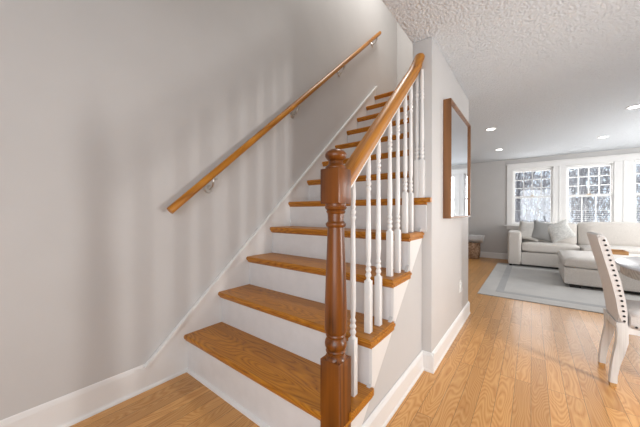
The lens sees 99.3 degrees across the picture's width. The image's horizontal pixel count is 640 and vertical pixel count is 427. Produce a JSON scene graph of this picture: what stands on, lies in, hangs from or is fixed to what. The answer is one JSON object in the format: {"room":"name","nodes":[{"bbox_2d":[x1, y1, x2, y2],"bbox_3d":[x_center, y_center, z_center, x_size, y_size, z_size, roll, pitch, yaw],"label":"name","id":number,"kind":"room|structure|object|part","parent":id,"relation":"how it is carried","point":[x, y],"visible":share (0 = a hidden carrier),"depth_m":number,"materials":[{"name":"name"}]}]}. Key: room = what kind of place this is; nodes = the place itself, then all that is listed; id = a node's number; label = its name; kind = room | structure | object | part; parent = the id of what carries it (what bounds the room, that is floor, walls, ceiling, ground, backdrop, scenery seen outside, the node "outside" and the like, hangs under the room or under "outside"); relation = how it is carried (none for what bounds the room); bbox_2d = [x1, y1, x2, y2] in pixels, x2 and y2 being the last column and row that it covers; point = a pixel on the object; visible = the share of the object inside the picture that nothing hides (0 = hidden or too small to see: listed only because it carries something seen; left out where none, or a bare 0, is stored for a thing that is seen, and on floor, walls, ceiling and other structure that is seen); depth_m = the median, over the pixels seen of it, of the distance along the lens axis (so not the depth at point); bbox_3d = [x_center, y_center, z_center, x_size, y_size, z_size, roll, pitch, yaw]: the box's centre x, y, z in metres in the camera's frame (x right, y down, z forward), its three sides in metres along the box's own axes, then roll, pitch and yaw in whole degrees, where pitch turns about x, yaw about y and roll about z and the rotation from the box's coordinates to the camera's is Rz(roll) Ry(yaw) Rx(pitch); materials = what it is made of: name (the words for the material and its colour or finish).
{"room":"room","nodes":[
{"label":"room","id":0,"kind":"room"},
{"bbox_2d":[0,0,396,419],"bbox_3d":[-0.576,-1.513,2.418,0.120,5.200,6.320,0,0,38],"label":"wall","id":1,"kind":"structure","parent":0,"point":[111,111],"depth_m":1.65,"materials":[{"name":"beige paint"}]},
{"bbox_2d":[0,364,145,426],"bbox_3d":[-1.772,1.015,0.790,0.010,0.161,2.260,0,0,38],"label":"baseboard","id":2,"kind":"structure","parent":1,"relation":"attached to","point":[62,410],"depth_m":1.44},
{"bbox_2d":[60,369,186,426],"bbox_3d":[-1.691,1.086,0.886,0.018,0.018,2.511,0,0,38],"label":"trim","id":3,"kind":"structure","parent":1,"relation":"attached to","point":[97,411],"depth_m":1.58,"materials":[{"name":"white wood"}]},
{"bbox_2d":[167,31,380,213],"bbox_3d":[-0.044,-1.369,2.927,0.093,2.729,3.058,0,0,38],"label":"wall handrail","id":4,"kind":"object","parent":1,"relation":"attached to","point":[204,181],"visible":1,"depth_m":2.23,"materials":[{"name":"brown wood"}]},
{"bbox_3d":[-0.790,-0.218,1.977,0.076,0.089,0.060,0,0,38],"label":"bracket arm","id":5,"kind":"part","parent":4,"relation":"part of","materials":[{"name":"silver metal"}]},
{"bbox_2d":[70,257,639,426],"bbox_3d":[1.709,1.147,2.509,5.820,0.120,9.450,0,0,38],"label":"floor","id":6,"kind":"structure","parent":0,"point":[511,363],"depth_m":1.71,"materials":[{"name":"brown wood"}]},
{"bbox_2d":[135,86,431,426],"bbox_3d":[0.481,-0.424,2.589,1.343,3.020,3.480,0,0,38],"label":"staircase","id":7,"kind":"structure","parent":6,"relation":"on","point":[255,338],"depth_m":1.82,"materials":[{"name":"brown wood"}]},
{"bbox_3d":[-0.418,1.082,1.489,1.271,0.020,0.016,0,0,38],"label":"shoe moulding","id":8,"kind":"part","parent":7,"relation":"part of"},
{"bbox_3d":[-0.336,0.876,1.587,1.279,0.020,0.277,0,0,38],"label":"cove moulding","id":9,"kind":"part","parent":7,"relation":"part of","materials":[{"name":"brown wood"}]},
{"bbox_3d":[-0.177,0.640,1.790,1.279,0.020,0.277,0,0,38],"label":"cove moulding","id":10,"kind":"part","parent":7,"relation":"part of","materials":[{"name":"brown wood"}]},
{"bbox_3d":[-0.018,0.403,1.993,1.279,0.020,0.277,0,0,38],"label":"cove moulding","id":11,"kind":"part","parent":7,"relation":"part of","materials":[{"name":"brown wood"}]},
{"bbox_3d":[0.141,0.166,2.196,1.279,0.020,0.277,0,0,38],"label":"cove moulding","id":12,"kind":"part","parent":7,"relation":"part of","materials":[{"name":"brown wood"}]},
{"bbox_3d":[0.219,-0.070,2.273,1.306,0.020,0.018,0,0,38],"label":"cove moulding","id":13,"kind":"part","parent":7,"relation":"part of","materials":[{"name":"brown wood"}]},
{"bbox_3d":[0.349,-0.307,2.524,1.201,0.020,0.018,0,0,38],"label":"cove moulding","id":14,"kind":"part","parent":7,"relation":"part of","materials":[{"name":"brown wood"}]},
{"bbox_3d":[0.508,-0.543,2.727,1.201,0.020,0.018,0,0,38],"label":"cove moulding","id":15,"kind":"part","parent":7,"relation":"part of","materials":[{"name":"brown wood"}]},
{"bbox_2d":[320,53,424,426],"bbox_3d":[0.376,-0.010,1.525,0.095,2.203,1.084,0,0,39],"label":"balustrade","id":16,"kind":"object","parent":7,"relation":"on","point":[338,370],"visible":1,"depth_m":1.25,"materials":[{"name":"brown wood"}]},
{"bbox_3d":[0.067,0.454,1.142,0.095,1.279,0.095,0,0,38],"label":"newel post","id":17,"kind":"part","parent":16,"relation":"part of","materials":[{"name":"brown wood"}]},
{"bbox_3d":[0.401,-0.607,1.546,0.092,1.008,1.014,0,0,38],"label":"handrail","id":18,"kind":"part","parent":16,"relation":"part of","materials":[{"name":"brown wood"}]},
{"bbox_3d":[0.668,-0.780,2.930,1.201,0.020,0.018,0,0,38],"label":"cove moulding","id":19,"kind":"part","parent":7,"relation":"part of","materials":[{"name":"brown wood"}]},
{"bbox_3d":[0.827,-1.017,3.133,1.201,0.020,0.018,0,0,38],"label":"cove moulding","id":20,"kind":"part","parent":7,"relation":"part of","materials":[{"name":"brown wood"}]},
{"bbox_3d":[1.304,-1.727,3.742,1.201,0.020,0.018,0,0,38],"label":"cove moulding","id":21,"kind":"part","parent":7,"relation":"part of","materials":[{"name":"brown wood"}]},
{"bbox_3d":[0.986,-1.253,3.336,1.201,0.020,0.018,0,0,38],"label":"cove moulding","id":22,"kind":"part","parent":7,"relation":"part of","materials":[{"name":"brown wood"}]},
{"bbox_3d":[1.145,-1.490,3.539,1.201,0.020,0.018,0,0,38],"label":"cove moulding","id":23,"kind":"part","parent":7,"relation":"part of","materials":[{"name":"brown wood"}]},
{"bbox_2d":[468,242,480,258],"bbox_3d":[3.639,0.850,6.499,0.348,0.429,0.344,0,0,38],"label":"wicker basket","id":24,"kind":"object","parent":6,"relation":"on","point":[474,249],"visible":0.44,"depth_m":6.35,"materials":[{"name":"brown wicker"}]},
{"bbox_2d":[468,235,483,242],"bbox_3d":[3.618,0.594,6.451,0.486,0.190,0.202,0,0,38],"label":"rolled blanket","id":25,"kind":"object","parent":24,"relation":"on","point":[471,238],"visible":0.69,"depth_m":6.35,"materials":[{"name":"white fabric"}]},
{"bbox_2d":[477,262,639,313],"bbox_3d":[4.198,1.074,3.828,3.075,0.011,2.810,0,0,38],"label":"area rug","id":26,"kind":"object","parent":6,"relation":"on","point":[541,285],"visible":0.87,"depth_m":3.83,"materials":[{"name":"grey carpet"}]},
{"bbox_2d":[508,222,639,268],"bbox_3d":[5.175,0.610,4.934,2.896,0.904,0.940,0,0,38],"label":"sectional sofa","id":27,"kind":"object","parent":26,"relation":"on","point":[625,236],"visible":0.66,"depth_m":5.17,"materials":[{"name":"fabric"}]},
{"bbox_3d":[4.169,0.699,5.807,0.237,0.660,0.800,0,0,38],"label":"arm","id":28,"kind":"part","parent":27,"relation":"part of","materials":[{"name":"fabric"}]},
{"bbox_2d":[518,221,538,241],"bbox_3d":[4.289,0.362,5.572,0.454,0.430,0.194,0,0,38],"label":"throw pillow","id":29,"kind":"object","parent":27,"relation":"on","point":[526,228],"visible":0.75,"depth_m":5.55,"materials":[{"name":"beige fabric"}]},
{"bbox_2d":[531,220,551,242],"bbox_3d":[4.446,0.357,5.400,0.464,0.436,0.198,0,0,38],"label":"throw pillow","id":30,"kind":"object","parent":27,"relation":"on","point":[540,231],"visible":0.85,"depth_m":5.38,"materials":[{"name":"grey fabric"}]},
{"bbox_2d":[522,222,576,243],"bbox_3d":[4.684,0.402,5.575,0.850,0.435,0.288,0,0,38],"label":"cushion","id":31,"kind":"object","parent":27,"relation":"on","point":[573,240],"depth_m":5.29,"materials":[{"name":"fabric"}]},
{"bbox_2d":[522,241,579,253],"bbox_3d":[4.527,0.673,5.376,0.860,0.214,0.520,0,0,38],"label":"seat cushion","id":32,"kind":"object","parent":27,"relation":"on","point":[528,247],"depth_m":5.25,"materials":[{"name":"fabric"}]},
{"bbox_2d":[548,219,576,242],"bbox_3d":[4.602,0.341,5.227,0.498,0.467,0.212,0,0,38],"label":"throw pillow","id":33,"kind":"object","parent":27,"relation":"on","point":[561,230],"visible":1,"depth_m":5.17,"materials":[{"name":"beige fabric"}]},
{"bbox_2d":[577,222,639,246],"bbox_3d":[5.731,0.392,4.760,1.785,0.465,0.288,0,0,38],"label":"cushion","id":34,"kind":"object","parent":27,"relation":"on","point":[617,233],"depth_m":4.92,"materials":[{"name":"fabric"}]},
{"bbox_2d":[578,245,639,253],"bbox_3d":[5.527,0.678,4.495,1.780,0.214,0.680,0,0,38],"label":"seat cushion","id":35,"kind":"object","parent":27,"relation":"on","point":[632,249],"depth_m":4.71,"materials":[{"name":"fabric"}]},
{"bbox_2d":[558,250,639,292],"bbox_3d":[4.531,0.843,3.929,1.595,0.450,1.160,0,0,38],"label":"ottoman","id":36,"kind":"object","parent":26,"relation":"on","point":[577,269],"visible":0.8,"depth_m":3.86,"materials":[{"name":"fabric"}]},
{"bbox_2d":[558,250,639,271],"bbox_3d":[4.531,0.714,3.928,1.595,0.193,1.160,0,0,38],"label":"cushion","id":37,"kind":"object","parent":36,"relation":"on","point":[569,260],"depth_m":3.92,"materials":[{"name":"fabric"}]},
{"bbox_2d":[611,249,628,254],"bbox_3d":[4.549,0.592,4.167,0.200,0.058,0.260,0,0,38],"label":"serving tray","id":38,"kind":"object","parent":36,"relation":"on","point":[614,251],"visible":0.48,"depth_m":4.07,"materials":[{"name":"brown wood"}]},
{"bbox_2d":[587,232,639,386],"bbox_3d":[2.106,0.613,1.716,0.568,0.955,0.350,0,0,36],"label":"dining chair","id":39,"kind":"object","parent":6,"relation":"on","point":[621,315],"visible":1,"depth_m":1.72,"materials":[{"name":"wood"}]},
{"bbox_3d":[2.045,0.874,1.941,0.082,0.388,0.044,0,0,36],"label":"leg","id":40,"kind":"part","parent":39,"relation":"part of","materials":[{"name":"grey wood"}]},
{"bbox_3d":[1.935,0.410,1.843,0.140,0.550,0.335,0,0,36],"label":"backrest","id":41,"kind":"part","parent":39,"relation":"part of","materials":[{"name":"wood"}]},
{"bbox_3d":[1.878,0.875,1.712,0.082,0.388,0.044,0,0,36],"label":"leg","id":42,"kind":"part","parent":39,"relation":"part of","materials":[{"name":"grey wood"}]},
{"bbox_3d":[2.139,0.721,1.696,0.450,0.050,0.311,0,0,36],"label":"seat frame","id":43,"kind":"part","parent":39,"relation":"part of","materials":[{"name":"grey wood"}]},
{"bbox_3d":[2.165,0.656,1.676,0.425,0.143,0.345,0,0,36],"label":"seat","id":44,"kind":"part","parent":39,"relation":"part of","materials":[{"name":"fabric"}]},
{"bbox_2d":[615,256,639,280],"bbox_3d":[2.761,0.725,1.580,1.424,0.722,1.424,0,0,38],"label":"round dining table","id":45,"kind":"object","parent":6,"relation":"on","point":[629,266],"visible":0.99,"depth_m":1.93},
{"bbox_2d":[362,228,421,424],"bbox_3d":[0.402,0.592,1.524,0.018,0.999,0.991,0,0,38],"label":"wall","id":46,"kind":"structure","parent":0,"point":[405,342],"depth_m":1.65,"materials":[{"name":"beige paint"}]},
{"bbox_2d":[362,350,423,426],"bbox_3d":[0.432,1.027,1.530,0.019,0.130,0.954,0,0,38],"label":"baseboard","id":47,"kind":"structure","parent":46,"relation":"attached to","point":[383,413],"depth_m":1.52,"materials":[{"name":"white paint"}]},
{"bbox_2d":[397,22,412,85],"bbox_3d":[1.878,-2.696,4.480,1.209,2.856,0.120,0,0,38],"label":"wall","id":48,"kind":"structure","parent":0,"point":[404,45],"depth_m":4.74,"materials":[{"name":"beige paint"}]},
{"bbox_2d":[413,37,468,352],"bbox_3d":[1.135,-0.065,2.446,0.135,2.304,1.365,0,0,38],"label":"wall","id":49,"kind":"structure","parent":0,"point":[445,241],"depth_m":1.98,"materials":[{"name":"beige paint"}]},
{"bbox_2d":[422,350,433,373],"bbox_3d":[0.744,1.025,1.879,0.083,0.130,0.019,0,0,38],"label":"baseboard","id":50,"kind":"structure","parent":49,"relation":"attached to","point":[426,355],"depth_m":1.88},
{"bbox_2d":[431,301,469,372],"bbox_3d":[1.195,1.022,2.405,0.019,0.130,1.401,0,0,38],"label":"baseboard","id":51,"kind":"structure","parent":49,"relation":"attached to","point":[441,349],"depth_m":2.22,"materials":[{"name":"white paint"}]},
{"bbox_2d":[443,98,470,218],"bbox_3d":[1.228,-0.420,2.407,0.057,0.915,0.840,0,0,38],"label":"wall mirror","id":52,"kind":"object","parent":49,"relation":"attached to","point":[456,128],"visible":1,"depth_m":2.25,"materials":[{"name":"brown wood"}]},
{"bbox_2d":[451,105,468,215],"bbox_3d":[1.223,-0.420,2.411,0.042,0.883,0.808,0,0,38],"label":"mirror glass","id":53,"kind":"object","parent":52,"relation":"attached to","point":[459,124],"depth_m":2.36,"materials":[{"name":"clear"}]},
{"bbox_2d":[382,0,639,163],"bbox_3d":[1.709,-1.367,2.496,5.820,0.300,9.450,0,0,38],"label":"ceiling","id":54,"kind":"structure","parent":0,"point":[552,77],"depth_m":2.25,"materials":[{"name":"white paint"}]},
{"bbox_2d":[626,104,639,108],"bbox_3d":[3.594,-1.215,3.101,0.140,0.010,0.140,0,0,38],"label":"recessed light","id":55,"kind":"object","parent":54,"relation":"in","point":[638,105],"visible":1,"depth_m":3.10,"materials":[{"name":"white"}]},
{"bbox_2d":[468,147,639,253],"bbox_3d":[4.588,-0.086,6.199,5.820,2.304,0.120,0,0,38],"label":"wall","id":56,"kind":"structure","parent":0,"point":[488,218],"depth_m":6.47,"materials":[{"name":"beige paint"}]},
{"bbox_2d":[480,251,507,259],"bbox_3d":[4.545,0.999,6.150,5.620,0.136,0.019,0,0,38],"label":"baseboard","id":57,"kind":"structure","parent":56,"relation":"attached to","point":[482,254],"depth_m":6.46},
{"bbox_2d":[504,225,518,229],"bbox_3d":[5.412,0.321,5.436,2.860,0.100,0.075,0,0,38],"label":"trim","id":58,"kind":"structure","parent":56,"relation":"attached to","point":[515,227],"depth_m":6.21,"materials":[{"name":"white wood"}]},
{"bbox_2d":[513,167,552,224],"bbox_3d":[4.744,-0.370,6.076,0.698,1.275,0.100,0,0,38],"label":"window","id":59,"kind":"structure","parent":56,"relation":"in","point":[541,169],"depth_m":6.05,"materials":[{"name":"white wood"}]},
{"bbox_3d":[4.750,-0.665,6.082,0.670,0.635,0.030,0,0,38],"label":"sash","id":60,"kind":"part","parent":59,"relation":"part of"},
{"bbox_3d":[4.728,-0.070,6.058,0.670,0.635,0.030,0,0,38],"label":"sash","id":61,"kind":"part","parent":59,"relation":"part of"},
{"bbox_2d":[506,153,639,224],"bbox_3d":[5.422,-0.429,5.446,2.808,1.400,0.040,0,0,38],"label":"trim","id":62,"kind":"structure","parent":56,"relation":"attached to","point":[623,163],"depth_m":5.46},
{"bbox_2d":[566,163,613,224],"bbox_3d":[5.457,-0.367,5.520,0.683,1.275,0.100,0,0,38],"label":"window","id":63,"kind":"structure","parent":56,"relation":"in","point":[611,165],"depth_m":5.47,"materials":[{"name":"white wood"}]},
{"bbox_3d":[5.463,-0.662,5.527,0.655,0.635,0.030,0,0,38],"label":"sash","id":64,"kind":"part","parent":63,"relation":"part of","materials":[{"name":"white wood"}]},
{"bbox_3d":[5.442,-0.067,5.502,0.655,0.635,0.030,0,0,38],"label":"sash","id":65,"kind":"part","parent":63,"relation":"part of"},
{"bbox_2d":[567,162,613,222],"bbox_3d":[5.421,-0.367,5.474,0.673,1.271,0.028,0,0,38],"label":"window blind","id":66,"kind":"object","parent":63,"relation":"attached to","point":[604,162],"visible":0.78,"depth_m":5.49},
{"bbox_2d":[634,161,639,221],"bbox_3d":[6.202,-0.364,4.940,0.689,1.275,0.100,0,0,38],"label":"window","id":67,"kind":"structure","parent":56,"relation":"in","point":[636,162],"depth_m":5.11,"materials":[{"name":"white wood"}]},
{"bbox_2d":[634,160,639,221],"bbox_3d":[6.166,-0.364,4.894,0.679,1.271,0.028,0,0,38],"label":"window blind","id":68,"kind":"object","parent":67,"relation":"attached to","point":[634,160],"visible":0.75,"depth_m":5.08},
{"bbox_3d":[6.208,-0.659,4.946,0.661,0.635,0.030,0,0,38],"label":"sash","id":69,"kind":"part","parent":67,"relation":"part of","materials":[{"name":"white wood"}]},
{"bbox_3d":[6.186,-0.064,4.922,0.661,0.635,0.030,0,0,38],"label":"sash","id":70,"kind":"part","parent":67,"relation":"part of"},
{"label":"outside","id":71,"kind":"structure","parent":0,"visible":0},
{"bbox_3d":[24.771,1.722,23.672,70.000,0.300,52.220,0,0,38],"label":"ground","id":72,"kind":"structure","parent":71,"visible":0},
{"bbox_2d":[515,171,535,221],"bbox_3d":[11.691,-4.680,15.933,9.571,12.594,8.890,0,0,22],"label":"bare tree","id":73,"kind":"object","parent":72,"relation":"on","point":[519,176],"visible":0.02,"depth_m":15.59,"materials":[{"name":"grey plant"}]},
{"bbox_2d":[522,171,574,220],"bbox_3d":[15.280,-2.473,18.740,4.968,8.172,4.148,0,0,-32],"label":"bare tree","id":74,"kind":"object","parent":72,"relation":"on","point":[543,190],"visible":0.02,"depth_m":18.67,"materials":[{"name":"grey plant"}]},
{"bbox_2d":[515,164,639,223],"bbox_3d":[18.092,-1.303,12.235,40.819,5.912,14.755,0,0,38],"label":"brush","id":75,"kind":"object","parent":72,"relation":"on","point":[546,214],"visible":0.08,"depth_m":12.88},
{"bbox_2d":[546,166,609,223],"bbox_3d":[12.236,-3.383,12.700,5.108,10.063,6.117,0,0,-23],"label":"bare tree","id":76,"kind":"object","parent":72,"relation":"on","point":[607,167],"visible":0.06,"depth_m":12.48,"materials":[{"name":"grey plant"}]},
{"bbox_2d":[525,168,636,221],"bbox_3d":[15.060,-3.138,16.826,4.058,9.508,7.243,0,0,-24],"label":"bare tree","id":77,"kind":"object","parent":72,"relation":"on","point":[579,168],"visible":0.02,"depth_m":15.72,"materials":[{"name":"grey plant"}]},
{"bbox_2d":[572,164,639,197],"bbox_3d":[19.628,-3.382,17.283,7.587,9.983,7.047,0,0,32],"label":"bare tree","id":78,"kind":"object","parent":72,"relation":"on","point":[636,164],"visible":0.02,"depth_m":17.46,"materials":[{"name":"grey plant"}]}
]}

